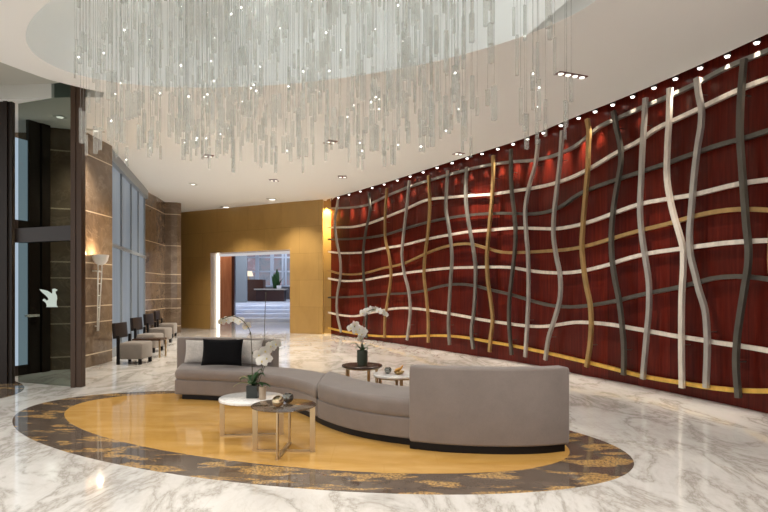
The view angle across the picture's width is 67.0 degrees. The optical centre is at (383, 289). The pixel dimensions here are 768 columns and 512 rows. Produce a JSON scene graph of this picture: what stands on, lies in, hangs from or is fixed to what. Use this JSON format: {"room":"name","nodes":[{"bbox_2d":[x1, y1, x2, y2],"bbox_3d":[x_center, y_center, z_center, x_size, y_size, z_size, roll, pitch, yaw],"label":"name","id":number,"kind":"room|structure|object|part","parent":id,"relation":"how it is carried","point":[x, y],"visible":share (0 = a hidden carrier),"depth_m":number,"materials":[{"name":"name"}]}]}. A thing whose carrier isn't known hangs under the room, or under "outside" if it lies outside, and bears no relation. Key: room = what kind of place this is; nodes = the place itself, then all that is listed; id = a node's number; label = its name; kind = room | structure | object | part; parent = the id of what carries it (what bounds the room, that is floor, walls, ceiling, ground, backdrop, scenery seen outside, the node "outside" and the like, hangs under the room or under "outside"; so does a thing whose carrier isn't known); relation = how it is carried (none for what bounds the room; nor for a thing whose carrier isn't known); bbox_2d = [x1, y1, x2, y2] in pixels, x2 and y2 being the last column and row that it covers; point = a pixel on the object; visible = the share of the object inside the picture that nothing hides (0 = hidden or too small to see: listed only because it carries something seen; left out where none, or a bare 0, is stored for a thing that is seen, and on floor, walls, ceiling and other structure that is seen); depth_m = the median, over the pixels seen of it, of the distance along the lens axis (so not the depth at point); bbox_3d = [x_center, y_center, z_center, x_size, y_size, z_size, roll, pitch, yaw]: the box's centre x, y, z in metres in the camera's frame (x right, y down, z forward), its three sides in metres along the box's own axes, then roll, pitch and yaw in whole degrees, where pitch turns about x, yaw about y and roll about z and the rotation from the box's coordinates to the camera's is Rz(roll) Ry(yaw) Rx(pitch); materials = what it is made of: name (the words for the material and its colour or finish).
{"room":"hotel lobby","nodes":[
{"label":"hotel lobby","id":0,"kind":"room"},
{"bbox_2d":[15,132,25,139],"bbox_3d":[-7.650,-0.780,10.850,2.700,4.460,0.200,0,0,0],"label":"wall","id":1,"kind":"structure","parent":0,"point":[22,135],"depth_m":10.75,"materials":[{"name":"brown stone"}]},
{"bbox_2d":[50,127,111,369],"bbox_3d":[-5.905,-0.780,11.080,0.790,4.460,1.360,0,0,0],"label":"wall","id":2,"kind":"structure","parent":0,"point":[98,152],"depth_m":10.81,"materials":[{"name":"brown stone"}]},
{"bbox_2d":[15,119,49,375],"bbox_3d":[-6.205,-0.730,9.668,0.150,4.360,1.380,0,0,19],"label":"door","id":3,"kind":"structure","parent":2,"relation":"in","point":[32,154],"depth_m":9.98,"materials":[{"name":"brown metal"}]},
{"bbox_3d":[-6.184,-1.860,9.728,0.016,1.380,0.478,0,0,19],"label":"pane","id":4,"kind":"part","parent":3,"relation":"part of","materials":[{"name":"blue glass"}]},
{"bbox_3d":[-6.184,0.205,9.728,0.016,2.150,0.478,0,0,19],"label":"pane","id":5,"kind":"part","parent":3,"relation":"part of","materials":[{"name":"blue glass"}]},
{"bbox_3d":[-6.187,1.365,9.720,0.060,0.170,0.534,0,0,19],"label":"rail","id":6,"kind":"part","parent":3,"relation":"part of","materials":[{"name":"brown metal"}]},
{"bbox_3d":[-6.157,-1.020,9.807,0.060,0.300,0.718,0,0,19],"label":"rail","id":7,"kind":"part","parent":3,"relation":"part of","materials":[{"name":"brown metal"}]},
{"bbox_3d":[-6.093,0.450,9.994,0.150,0.040,0.230,0,0,19],"label":"handle","id":8,"kind":"part","parent":3,"relation":"part of","materials":[{"name":"white metal"}]},
{"bbox_2d":[92,255,108,330],"bbox_3d":[-5.355,0.071,10.936,0.320,1.442,0.312,0,0,0],"label":"wall sconce","id":9,"kind":"object","parent":2,"relation":"attached to","point":[101,260],"visible":1,"depth_m":10.92,"materials":[{"name":"white metal"}]},
{"bbox_3d":[-5.407,0.160,10.957,0.023,1.264,0.213,0,0,-30],"label":"upright rod","id":10,"kind":"part","parent":9,"relation":"part of","materials":[{"name":"white metal"}]},
{"bbox_3d":[-5.407,0.160,11.053,0.133,1.262,0.023,0,0,30],"label":"upright rod","id":11,"kind":"part","parent":9,"relation":"part of","materials":[{"name":"white metal"}]},
{"bbox_3d":[-5.345,-0.555,10.930,0.300,0.190,0.300,0,0,0],"label":"lamp shade","id":12,"kind":"part","parent":9,"relation":"part of","materials":[{"name":"white glass"}]},
{"bbox_2d":[112,149,147,356],"bbox_3d":[-6.341,-0.810,14.435,0.160,4.480,5.520,0,0,-15],"label":"window","id":13,"kind":"structure","parent":2,"relation":"in","point":[129,194],"depth_m":14.18,"materials":[{"name":"grey glass"}]},
{"bbox_2d":[145,192,180,332],"bbox_3d":[-7.920,-0.780,19.825,2.160,4.460,5.550,0,0,0],"label":"wall column","id":14,"kind":"structure","parent":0,"point":[162,219],"depth_m":19.10,"materials":[{"name":"brown stone"}]},
{"bbox_2d":[181,199,330,333],"bbox_3d":[-4.791,-0.780,20.715,6.984,4.460,0.807,0,0,30],"label":"wall","id":15,"kind":"structure","parent":0,"point":[299,229],"depth_m":19.97,"materials":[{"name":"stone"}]},
{"bbox_2d":[219,251,289,256],"bbox_3d":[-4.695,-1.282,20.930,3.630,0.085,0.085,0,0,32],"label":"door frame","id":16,"kind":"structure","parent":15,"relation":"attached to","point":[221,253],"depth_m":20.84,"materials":[{"name":"white paint"}]},
{"bbox_2d":[266,287,289,297],"bbox_3d":[-6.700,-1.550,44.100,8.600,6.000,0.200,0,0,0],"label":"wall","id":17,"kind":"structure","parent":0,"point":[288,288],"depth_m":44.00,"materials":[{"name":"grey"}]},
{"bbox_2d":[0,0,767,211],"bbox_3d":[-1.897,-3.560,9.197,14.206,1.300,26.406,0,0,0],"label":"ceiling","id":18,"kind":"structure","parent":0,"point":[494,49],"depth_m":8.23,"materials":[{"name":"white paint"}]},
{"bbox_2d":[53,115,66,118],"bbox_3d":[-5.450,-2.898,9.756,0.160,0.024,0.160,0,0,0],"label":"recessed light","id":19,"kind":"object","parent":18,"relation":"in","point":[56,116],"visible":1,"depth_m":9.73,"materials":[{"name":"grey"}]},
{"bbox_2d":[87,128,104,132],"bbox_3d":[-5.264,-2.898,10.602,0.300,0.024,0.100,0,0,-34],"label":"recessed light","id":20,"kind":"object","parent":18,"relation":"in","point":[94,130],"visible":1,"depth_m":10.57,"materials":[{"name":"grey"}]},
{"bbox_2d":[202,154,213,157],"bbox_3d":[-3.836,-2.898,12.643,0.200,0.024,0.300,0,0,-29],"label":"recessed light","id":21,"kind":"object","parent":18,"relation":"in","point":[204,155],"visible":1,"depth_m":12.60,"materials":[{"name":"white"}]},
{"bbox_2d":[78,0,539,166],"bbox_3d":[-0.958,-2.743,6.405,5.792,2.874,2.852,0,0,14],"label":"chandelier","id":22,"kind":"object","parent":18,"relation":"hanging from","point":[123,0],"visible":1,"depth_m":6.82,"materials":[{"name":"clear glass"}]},
{"bbox_3d":[-1.610,-1.644,5.437,0.039,0.380,0.039,0,0,-13],"label":"crystal rod","id":23,"kind":"part","parent":22,"relation":"part of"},
{"bbox_2d":[323,140,337,144],"bbox_3d":[-1.054,-2.898,11.427,0.200,0.024,0.300,0,0,-29],"label":"recessed light","id":24,"kind":"object","parent":18,"relation":"in","point":[327,141],"visible":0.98,"depth_m":11.39,"materials":[{"name":"white"}]},
{"bbox_2d":[555,71,587,78],"bbox_3d":[2.541,-2.898,7.861,0.470,0.024,0.110,0,0,-22],"label":"recessed light","id":25,"kind":"object","parent":18,"relation":"in","point":[560,73],"visible":1,"depth_m":7.83,"materials":[{"name":"white"}]},
{"bbox_2d":[672,74,678,80],"bbox_3d":[3.995,-3.025,7.952,0.084,0.310,0.084,0,0,0],"label":"spotlight","id":26,"kind":"object","parent":18,"relation":"attached to","point":[676,77],"visible":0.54,"depth_m":7.92,"materials":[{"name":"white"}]},
{"bbox_2d":[697,63,703,69],"bbox_3d":[4.125,-3.025,7.567,0.084,0.310,0.084,0,0,0],"label":"spotlight","id":27,"kind":"object","parent":18,"relation":"attached to","point":[701,66],"visible":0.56,"depth_m":7.54,"materials":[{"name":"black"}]},
{"bbox_2d":[723,51,730,57],"bbox_3d":[4.248,-3.025,7.179,0.084,0.310,0.084,0,0,0],"label":"spotlight","id":28,"kind":"object","parent":18,"relation":"attached to","point":[728,54],"visible":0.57,"depth_m":7.15,"materials":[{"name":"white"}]},
{"bbox_2d":[753,37,760,44],"bbox_3d":[4.364,-3.025,6.789,0.084,0.310,0.084,0,0,0],"label":"spotlight","id":29,"kind":"object","parent":18,"relation":"attached to","point":[757,41],"visible":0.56,"depth_m":6.76,"materials":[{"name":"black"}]},
{"bbox_2d":[0,322,767,511],"bbox_3d":[-2.250,1.548,10.000,19.500,0.204,32.000,0,0,0],"label":"floor","id":30,"kind":"structure","parent":0,"point":[124,440],"depth_m":5.15,"materials":[{"name":"white stone"}]},
{"bbox_2d":[0,85,85,387],"bbox_3d":[-5.247,-0.838,8.875,1.643,4.575,0.247,0,0,16],"label":"door","id":31,"kind":"structure","parent":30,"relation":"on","point":[75,232],"depth_m":8.77,"materials":[{"name":"brown metal"}]},
{"bbox_3d":[-5.905,-0.838,9.005,0.290,4.575,0.110,0,0,0],"label":"post","id":32,"kind":"part","parent":31,"relation":"part of","materials":[{"name":"brown metal"}]},
{"bbox_3d":[-4.553,-0.838,8.633,0.155,4.575,0.135,0,0,0],"label":"post","id":33,"kind":"part","parent":31,"relation":"part of","materials":[{"name":"brown metal"}]},
{"bbox_2d":[112,322,151,364],"bbox_3d":[-4.964,1.050,11.450,0.588,0.799,0.554,0,0,0],"label":"lounge chair","id":34,"kind":"object","parent":30,"relation":"on","point":[129,350],"visible":1,"depth_m":11.19,"materials":[{"name":"fabric"}]},
{"bbox_3d":[-5.130,1.170,11.195,0.050,0.560,0.044,0,0,0],"label":"leg","id":35,"kind":"part","parent":34,"relation":"part of","materials":[{"name":"black wood"}]},
{"bbox_3d":[-5.212,0.802,11.450,0.092,0.303,0.520,0,0,0],"label":"backrest","id":36,"kind":"part","parent":34,"relation":"part of","materials":[{"name":"brown fabric"}]},
{"bbox_3d":[-5.130,1.170,11.705,0.050,0.560,0.044,0,0,0],"label":"leg","id":37,"kind":"part","parent":34,"relation":"part of","materials":[{"name":"black wood"}]},
{"bbox_3d":[-4.890,1.190,11.450,0.440,0.320,0.540,0,0,0],"label":"seat","id":38,"kind":"part","parent":34,"relation":"part of","materials":[{"name":"fabric"}]},
{"bbox_2d":[130,317,163,352],"bbox_3d":[-5.534,1.050,13.550,0.588,0.799,0.554,0,0,0],"label":"lounge chair","id":39,"kind":"object","parent":30,"relation":"on","point":[136,324],"visible":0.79,"depth_m":13.36,"materials":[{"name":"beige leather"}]},
{"bbox_3d":[-5.782,0.802,13.550,0.092,0.303,0.520,0,0,0],"label":"backrest","id":40,"kind":"part","parent":39,"relation":"part of","materials":[{"name":"brown fabric"}]},
{"bbox_3d":[-5.460,1.190,13.550,0.440,0.320,0.540,0,0,0],"label":"seat","id":41,"kind":"part","parent":39,"relation":"part of","materials":[{"name":"fabric"}]},
{"bbox_2d":[132,338,166,357],"bbox_3d":[-5.050,1.250,12.500,0.600,0.400,0.380,0,0,0],"label":"side table","id":42,"kind":"object","parent":30,"relation":"on","point":[135,339],"visible":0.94,"depth_m":12.34,"materials":[{"name":"brown wood"}]},
{"bbox_3d":[-4.770,1.270,12.330,0.028,0.360,0.028,0,0,0],"label":"leg","id":43,"kind":"part","parent":42,"relation":"part of","materials":[{"name":"gold metal"}]},
{"bbox_3d":[-4.770,1.270,12.670,0.028,0.360,0.028,0,0,0],"label":"leg","id":44,"kind":"part","parent":42,"relation":"part of","materials":[{"name":"gold metal"}]},
{"bbox_2d":[143,313,171,343],"bbox_3d":[-6.084,1.050,15.600,0.588,0.799,0.554,0,0,0],"label":"lounge chair","id":45,"kind":"object","parent":30,"relation":"on","point":[148,319],"visible":0.84,"depth_m":15.44,"materials":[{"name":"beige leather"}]},
{"bbox_3d":[-6.250,1.170,15.345,0.050,0.560,0.044,0,0,0],"label":"leg","id":46,"kind":"part","parent":45,"relation":"part of","materials":[{"name":"black wood"}]},
{"bbox_3d":[-6.332,0.802,15.600,0.092,0.303,0.520,0,0,0],"label":"backrest","id":47,"kind":"part","parent":45,"relation":"part of","materials":[{"name":"brown fabric"}]},
{"bbox_3d":[-6.010,1.190,15.600,0.440,0.320,0.540,0,0,0],"label":"seat","id":48,"kind":"part","parent":45,"relation":"part of","materials":[{"name":"fabric"}]},
{"bbox_2d":[153,311,176,337],"bbox_3d":[-6.683,1.050,17.741,0.588,0.799,0.554,0,0,-9],"label":"lounge chair","id":49,"kind":"object","parent":30,"relation":"on","point":[173,326],"visible":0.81,"depth_m":17.52,"materials":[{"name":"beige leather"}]},
{"bbox_3d":[-6.928,0.802,17.703,0.092,0.303,0.520,0,0,-9],"label":"backrest","id":50,"kind":"part","parent":49,"relation":"part of","materials":[{"name":"brown fabric"}]},
{"bbox_3d":[-6.610,1.190,17.752,0.440,0.320,0.540,0,0,-9],"label":"seat","id":51,"kind":"part","parent":49,"relation":"part of","materials":[{"name":"fabric"}]},
{"bbox_2d":[220,256,231,322],"bbox_3d":[-7.260,-0.850,25.275,1.280,4.600,0.150,0,0,0],"label":"wood panel","id":52,"kind":"object","parent":30,"relation":"on","point":[225,262],"visible":0.21,"depth_m":25.20,"materials":[{"name":"brown wood"}]},
{"bbox_2d":[232,256,235,322],"bbox_3d":[-6.555,-0.850,25.275,0.110,4.600,0.250,0,0,0],"label":"door frame","id":53,"kind":"structure","parent":30,"relation":"on","point":[233,257],"depth_m":25.15,"materials":[{"name":"brown wood"}]},
{"bbox_2d":[219,392,283,436],"bbox_3d":[-1.310,1.258,5.750,0.636,0.385,0.636,0,0,0],"label":"coffee table","id":54,"kind":"object","parent":30,"relation":"on","point":[234,399],"visible":0.7,"depth_m":5.71,"materials":[{"name":"white stone"}]},
{"bbox_3d":[-1.596,1.272,5.720,0.046,0.355,0.014,0,0,-6],"label":"leg","id":55,"kind":"part","parent":54,"relation":"part of","materials":[{"name":"gold metal"}]},
{"bbox_2d":[218,295,281,397],"bbox_3d":[-1.324,0.545,5.705,0.604,1.040,0.256,0,0,-16],"label":"potted orchid","id":56,"kind":"object","parent":54,"relation":"on","point":[263,356],"visible":0.99,"depth_m":5.70,"materials":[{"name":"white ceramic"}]},
{"bbox_3d":[-1.446,0.595,5.720,0.306,0.675,0.007,0,0,0],"label":"stem","id":57,"kind":"part","parent":56,"relation":"part of","materials":[{"name":"green"}]},
{"bbox_3d":[-1.292,1.002,5.720,0.110,0.125,0.110,0,0,0],"label":"pot","id":58,"kind":"part","parent":56,"relation":"part of","materials":[{"name":"black ceramic"}]},
{"bbox_3d":[-1.213,0.479,5.720,0.105,0.909,0.006,0,0,0],"label":"stem","id":59,"kind":"part","parent":56,"relation":"part of","materials":[{"name":"green plant"}]},
{"bbox_2d":[259,386,265,399],"bbox_3d":[-1.177,1.002,5.620,0.072,0.125,0.072,0,0,0],"label":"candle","id":60,"kind":"object","parent":54,"relation":"on","point":[262,390],"visible":1,"depth_m":5.59,"materials":[{"name":"beige wax"}]},
{"bbox_3d":[-1.025,1.272,5.790,0.046,0.355,0.014,0,0,-8],"label":"leg","id":61,"kind":"part","parent":54,"relation":"part of","materials":[{"name":"gold metal"}]},
{"bbox_2d":[236,298,289,321],"bbox_3d":[-6.250,1.070,34.900,6.500,0.800,18.000,0,0,0],"label":"steps","id":62,"kind":"structure","parent":30,"relation":"on","point":[252,311],"depth_m":27.50,"materials":[{"name":"stone"}]},
{"bbox_2d":[236,256,246,302],"bbox_3d":[-7.700,-1.215,29.875,1.300,3.770,0.150,0,0,0],"label":"screen","id":63,"kind":"object","parent":62,"relation":"on","point":[241,261],"visible":0.21,"depth_m":29.80,"materials":[{"name":"grey glass"}]},
{"bbox_2d":[247,280,265,300],"bbox_3d":[-7.562,0.042,34.400,0.938,1.256,0.800,0,0,0],"label":"cabinet","id":64,"kind":"object","parent":62,"relation":"on","point":[251,284],"visible":0.7,"depth_m":34.00,"materials":[{"name":"brown wood"}]},
{"bbox_2d":[247,271,252,279],"bbox_3d":[-8.013,-0.836,34.300,0.560,0.500,0.560,0,0,0],"label":"table lamp","id":65,"kind":"object","parent":64,"relation":"on","point":[249,273],"visible":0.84,"depth_m":34.12,"materials":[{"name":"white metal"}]},
{"bbox_2d":[254,289,287,300],"bbox_3d":[-6.486,0.309,33.350,1.793,0.722,0.900,0,0,0],"label":"reception desk","id":66,"kind":"object","parent":62,"relation":"on","point":[271,294],"depth_m":33.00,"materials":[{"name":"brown wood"}]},
{"bbox_2d":[272,269,282,288],"bbox_3d":[-6.580,-0.291,35.513,0.628,1.922,0.628,0,0,25],"label":"potted palm","id":67,"kind":"object","parent":66,"relation":"on","point":[275,278],"visible":0.45,"depth_m":35.36,"materials":[{"name":"green plant"}]},
{"bbox_2d":[252,399,314,460],"bbox_3d":[-0.895,1.238,5.180,0.576,0.423,0.576,0,0,0],"label":"coffee table","id":68,"kind":"object","parent":30,"relation":"on","point":[284,408],"visible":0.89,"depth_m":5.17,"materials":[{"name":"brown glass"}]},
{"bbox_3d":[-1.153,1.246,5.189,0.046,0.409,0.014,0,0,2],"label":"leg","id":69,"kind":"part","parent":68,"relation":"part of","materials":[{"name":"gold metal"}]},
{"bbox_3d":[-0.904,1.246,4.922,0.014,0.409,0.046,0,0,2],"label":"leg","id":70,"kind":"part","parent":68,"relation":"part of","materials":[{"name":"gold metal"}]},
{"bbox_2d":[272,395,283,406],"bbox_3d":[-0.926,0.977,5.070,0.104,0.100,0.104,0,0,0],"label":"bowl","id":71,"kind":"object","parent":68,"relation":"on","point":[277,401],"visible":1,"depth_m":5.04,"materials":[{"name":"gold metal"}]},
{"bbox_2d":[283,393,293,402],"bbox_3d":[-0.869,0.985,5.250,0.100,0.084,0.100,0,0,0],"label":"bowl","id":72,"kind":"object","parent":68,"relation":"on","point":[288,397],"visible":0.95,"depth_m":5.21,"materials":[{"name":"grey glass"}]},
{"bbox_3d":[-0.886,1.246,5.438,0.014,0.409,0.046,0,0,2],"label":"leg","id":73,"kind":"part","parent":68,"relation":"part of","materials":[{"name":"gold metal"}]},
{"bbox_3d":[-0.637,1.246,5.171,0.046,0.409,0.014,0,0,2],"label":"leg","id":74,"kind":"part","parent":68,"relation":"part of","materials":[{"name":"gold metal"}]},
{"bbox_2d":[342,362,381,382],"bbox_3d":[-0.290,1.222,7.680,0.536,0.455,0.536,0,0,0],"label":"coffee table","id":75,"kind":"object","parent":30,"relation":"on","point":[348,366],"visible":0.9,"depth_m":7.51,"materials":[{"name":"brown wood"}]},
{"bbox_3d":[-0.290,1.035,7.680,0.456,0.018,0.456,0,0,0],"label":"ring frame","id":76,"kind":"part","parent":75,"relation":"part of","materials":[{"name":"gold metal"}]},
{"bbox_2d":[347,306,388,364],"bbox_3d":[-0.217,0.604,7.694,0.560,0.781,0.232,0,0,0],"label":"potted orchid","id":77,"kind":"object","parent":75,"relation":"on","point":[362,354],"visible":1,"depth_m":7.66,"materials":[{"name":"white plant"}]},
{"bbox_3d":[-0.287,0.900,7.680,0.144,0.190,0.144,0,0,0],"label":"pot","id":78,"kind":"part","parent":77,"relation":"part of","materials":[{"name":"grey ceramic"}]},
{"bbox_3d":[-0.198,1.238,7.482,0.035,0.425,0.020,0,0,-25],"label":"leg","id":79,"kind":"part","parent":75,"relation":"part of","materials":[{"name":"brown wood"}]},
{"bbox_2d":[175,337,568,453],"bbox_3d":[-0.737,1.071,6.769,5.745,0.758,1.255,0,0,37],"label":"sofa","id":80,"kind":"object","parent":30,"relation":"on","point":[452,409],"visible":0.94,"depth_m":5.17,"materials":[{"name":"grey fabric"}]},
{"bbox_2d":[184,340,202,362],"bbox_3d":[-2.500,0.866,8.100,0.587,0.319,0.167,0,0,7],"label":"throw pillow","id":81,"kind":"object","parent":80,"relation":"on","point":[194,348],"visible":0.51,"depth_m":8.06,"materials":[{"name":"beige fabric"}]},
{"bbox_2d":[201,339,242,365],"bbox_3d":[-2.164,0.840,7.760,0.556,0.350,0.141,0,0,5],"label":"throw pillow","id":82,"kind":"object","parent":80,"relation":"on","point":[215,352],"visible":1,"depth_m":7.71,"materials":[{"name":"black fabric"}]},
{"bbox_3d":[-2.249,1.036,8.287,1.609,0.688,0.277,0,0,15],"label":"backrest","id":83,"kind":"part","parent":80,"relation":"part of","materials":[{"name":"beige fabric"}]},
{"bbox_2d":[175,363,325,397],"bbox_3d":[-1.677,1.118,7.508,2.938,0.148,0.978,0,0,34],"label":"seat cushion","id":84,"kind":"object","parent":80,"relation":"on","point":[305,383],"depth_m":7.43,"materials":[{"name":"beige fabric"}]},
{"bbox_2d":[241,340,262,363],"bbox_3d":[-1.856,0.851,7.930,0.486,0.332,0.159,0,0,31],"label":"throw pillow","id":85,"kind":"object","parent":80,"relation":"on","point":[256,344],"visible":0.62,"depth_m":7.84,"materials":[{"name":"beige fabric"}]},
{"bbox_2d":[318,371,408,417],"bbox_3d":[0.239,1.095,5.990,2.942,0.194,1.153,0,0,32],"label":"seat cushion","id":86,"kind":"object","parent":80,"relation":"on","point":[336,391],"depth_m":5.74,"materials":[{"name":"beige fabric"}]},
{"bbox_3d":[0.940,1.034,5.213,1.422,0.682,0.306,0,0,4],"label":"backrest","id":87,"kind":"part","parent":80,"relation":"part of","materials":[{"name":"beige fabric"}]},
{"bbox_2d":[373,370,408,385],"bbox_3d":[0.165,1.248,7.220,0.600,0.405,0.600,0,0,0],"label":"coffee table","id":88,"kind":"object","parent":30,"relation":"on","point":[381,375],"visible":0.56,"depth_m":7.05,"materials":[{"name":"white stone"}]},
{"bbox_2d":[384,367,391,373],"bbox_3d":[0.050,1.007,7.200,0.090,0.076,0.090,0,0,0],"label":"bowl","id":89,"kind":"object","parent":88,"relation":"on","point":[387,370],"visible":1,"depth_m":7.17,"materials":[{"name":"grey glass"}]},
{"bbox_3d":[0.165,1.085,7.220,0.520,0.018,0.520,0,0,0],"label":"ring frame","id":90,"kind":"part","parent":88,"relation":"part of","materials":[{"name":"gold metal"}]},
{"bbox_2d":[394,365,403,374],"bbox_3d":[0.185,0.988,7.150,0.140,0.114,0.140,0,0,0],"label":"dish","id":91,"kind":"object","parent":88,"relation":"on","point":[398,371],"visible":1,"depth_m":7.13,"materials":[{"name":"gold metal"}]},
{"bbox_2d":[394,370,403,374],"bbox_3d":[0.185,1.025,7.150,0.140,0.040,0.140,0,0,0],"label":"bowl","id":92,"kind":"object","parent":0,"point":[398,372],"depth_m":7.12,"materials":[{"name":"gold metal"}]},
{"bbox_2d":[331,34,767,412],"bbox_3d":[2.866,-0.925,7.829,2.862,4.750,23.885,0,0,-16],"label":"wall","id":93,"kind":"structure","parent":0,"point":[717,167],"depth_m":9.56,"materials":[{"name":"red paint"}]},
{"bbox_2d":[328,48,767,397],"bbox_3d":[1.672,-0.720,12.732,0.799,4.248,14.060,0,0,-27],"label":"wall sculpture","id":94,"kind":"object","parent":93,"relation":"attached to","point":[686,250],"visible":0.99,"depth_m":8.97,"materials":[{"name":"silver metal"}]},
{"label":"outside","id":95,"kind":"structure","parent":0,"visible":0},
{"bbox_2d":[247,254,289,286],"bbox_3d":[-7.600,-1.318,37.950,3.014,2.278,0.140,0,0,0],"label":"window","id":96,"kind":"structure","parent":95,"point":[262,267],"depth_m":38.00,"materials":[{"name":"grey"}]}
]}

